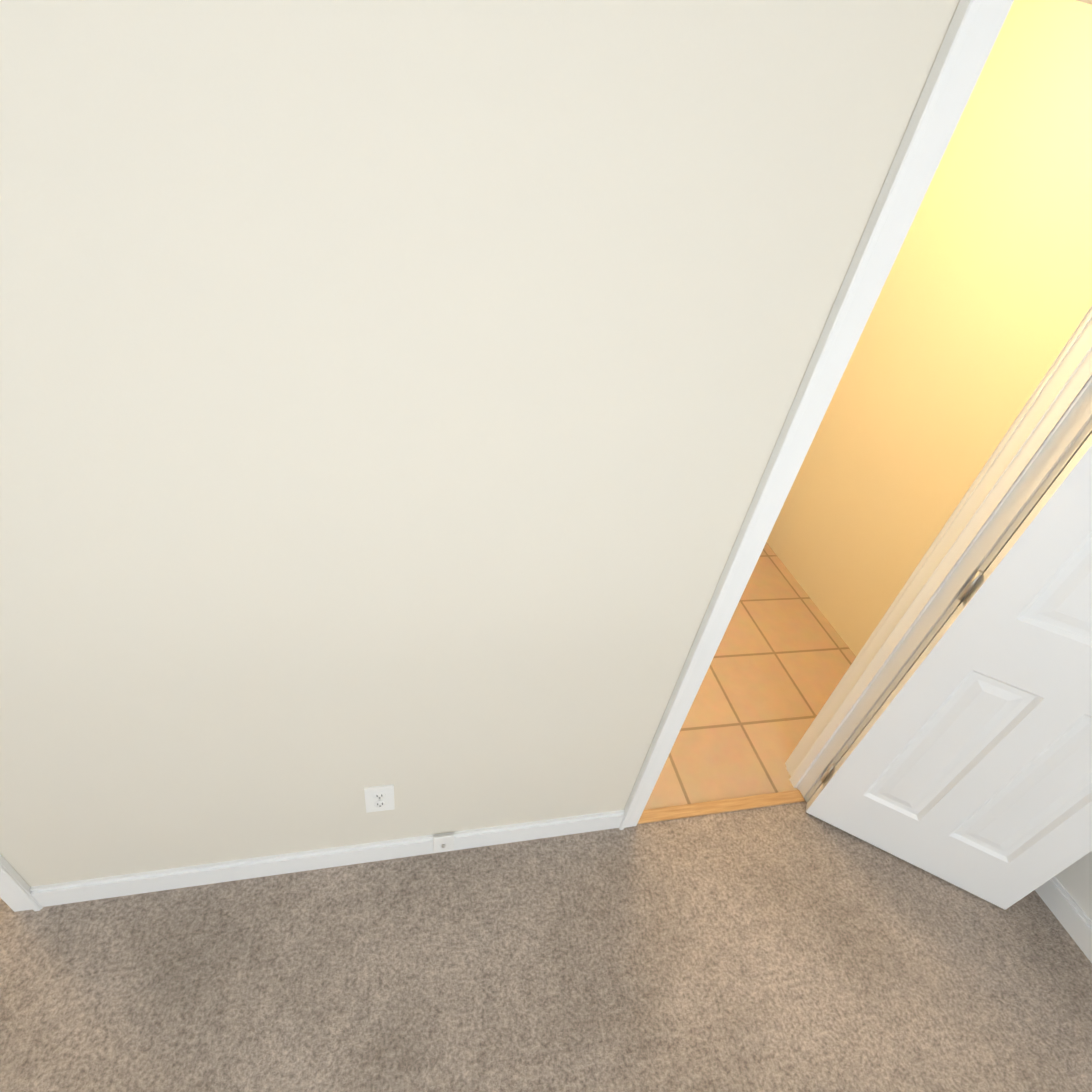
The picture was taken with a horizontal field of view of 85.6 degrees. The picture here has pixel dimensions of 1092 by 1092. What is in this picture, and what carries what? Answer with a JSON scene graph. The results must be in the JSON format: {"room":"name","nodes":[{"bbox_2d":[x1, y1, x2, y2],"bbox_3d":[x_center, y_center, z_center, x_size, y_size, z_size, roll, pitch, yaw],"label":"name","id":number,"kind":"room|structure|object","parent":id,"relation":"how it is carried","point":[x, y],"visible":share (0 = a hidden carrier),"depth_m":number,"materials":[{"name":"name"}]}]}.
{"room":"empty bedroom","nodes":[
{"label":"empty bedroom","id":0,"kind":"room"},
{"bbox_2d":[0,0,959,886],"bbox_3d":[-0.439,-0.089,1.004,4.340,2.440,0.120,-1,38,-14],"label":"wall","id":1,"kind":"structure","parent":0,"point":[400,394],"depth_m":0.86,"materials":[{"name":"beige paint"}]},
{"bbox_2d":[0,854,42,911],"bbox_3d":[-1.603,0.069,0.832,0.904,2.087,0.164,-1,38,-14],"label":"trim","id":2,"kind":"structure","parent":1,"relation":"attached to","point":[15,893],"depth_m":1.44,"materials":[{"name":"white wood"}]},
{"bbox_2d":[30,810,623,906],"bbox_3d":[-0.583,0.876,1.664,4.340,0.088,0.013,-1,38,-14],"label":"baseboard","id":3,"kind":"structure","parent":1,"relation":"attached to","point":[122,885],"depth_m":1.63,"materials":[{"name":"white wood"}]},
{"bbox_2d":[364,784,394,812],"bbox_3d":[-0.430,0.655,1.528,0.072,0.116,0.008,-1,38,-14],"label":"outlet","id":4,"kind":"object","parent":1,"relation":"attached to","point":[379,798],"visible":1,"depth_m":1.52,"materials":[{"name":"white plastic"}]},
{"bbox_2d":[433,834,454,852],"bbox_3d":[-0.298,0.871,1.716,0.060,0.090,0.013,-1,38,-14],"label":"outlet","id":5,"kind":"object","parent":1,"relation":"attached to","point":[443,843],"visible":1,"depth_m":1.71,"materials":[{"name":"white plastic"}]},
{"bbox_2d":[638,790,804,823],"bbox_3d":[0.593,0.877,1.989,0.620,0.009,0.042,-1,38,-14],"label":"trim","id":6,"kind":"structure","parent":1,"relation":"attached to","point":[712,807],"depth_m":1.98,"materials":[{"name":"brown wood"}]},
{"bbox_2d":[619,0,1091,829],"bbox_3d":[0.723,0.030,1.400,0.754,2.087,0.164,-1,38,-14],"label":"trim","id":7,"kind":"structure","parent":1,"relation":"attached to","point":[1047,434],"depth_m":1.26,"materials":[{"name":"white wood"}]},
{"bbox_2d":[806,433,1091,909],"bbox_3d":[1.298,0.225,1.326,0.507,2.000,0.440,-1,38,-14],"label":"bathroom door","id":8,"kind":"structure","parent":1,"relation":"in","point":[965,762],"depth_m":1.57,"materials":[{"name":"painted wood"},{"name":"satin nickel"}]},
{"bbox_2d":[0,798,1091,1091],"bbox_3d":[-1.041,1.795,0.481,6.060,0.050,6.870,-1,38,-14],"label":"floor","id":9,"kind":"structure","parent":0,"point":[786,948],"depth_m":1.54,"materials":[{"name":"beige carpet"}]},
{"bbox_2d":[644,542,855,809],"bbox_3d":[0.352,0.443,2.547,2.090,0.052,1.500,-1,38,-14],"label":"floor","id":10,"kind":"structure","parent":0,"point":[784,657],"depth_m":2.41,"materials":[{"name":"beige tile"}]},
{"bbox_2d":[767,0,1091,920],"bbox_3d":[2.068,0.948,0.213,0.120,2.440,6.290,-1,38,-14],"label":"wall","id":11,"kind":"structure","parent":0,"point":[983,305],"depth_m":2.14,"materials":[{"name":"beige paint"}]},
{"bbox_2d":[1035,876,1091,962],"bbox_3d":[1.978,2.290,0.394,0.013,0.088,4.700,-1,38,-14],"label":"baseboard","id":12,"kind":"structure","parent":11,"relation":"attached to","point":[1071,916],"depth_m":1.81,"materials":[{"name":"white wood"}]}
]}

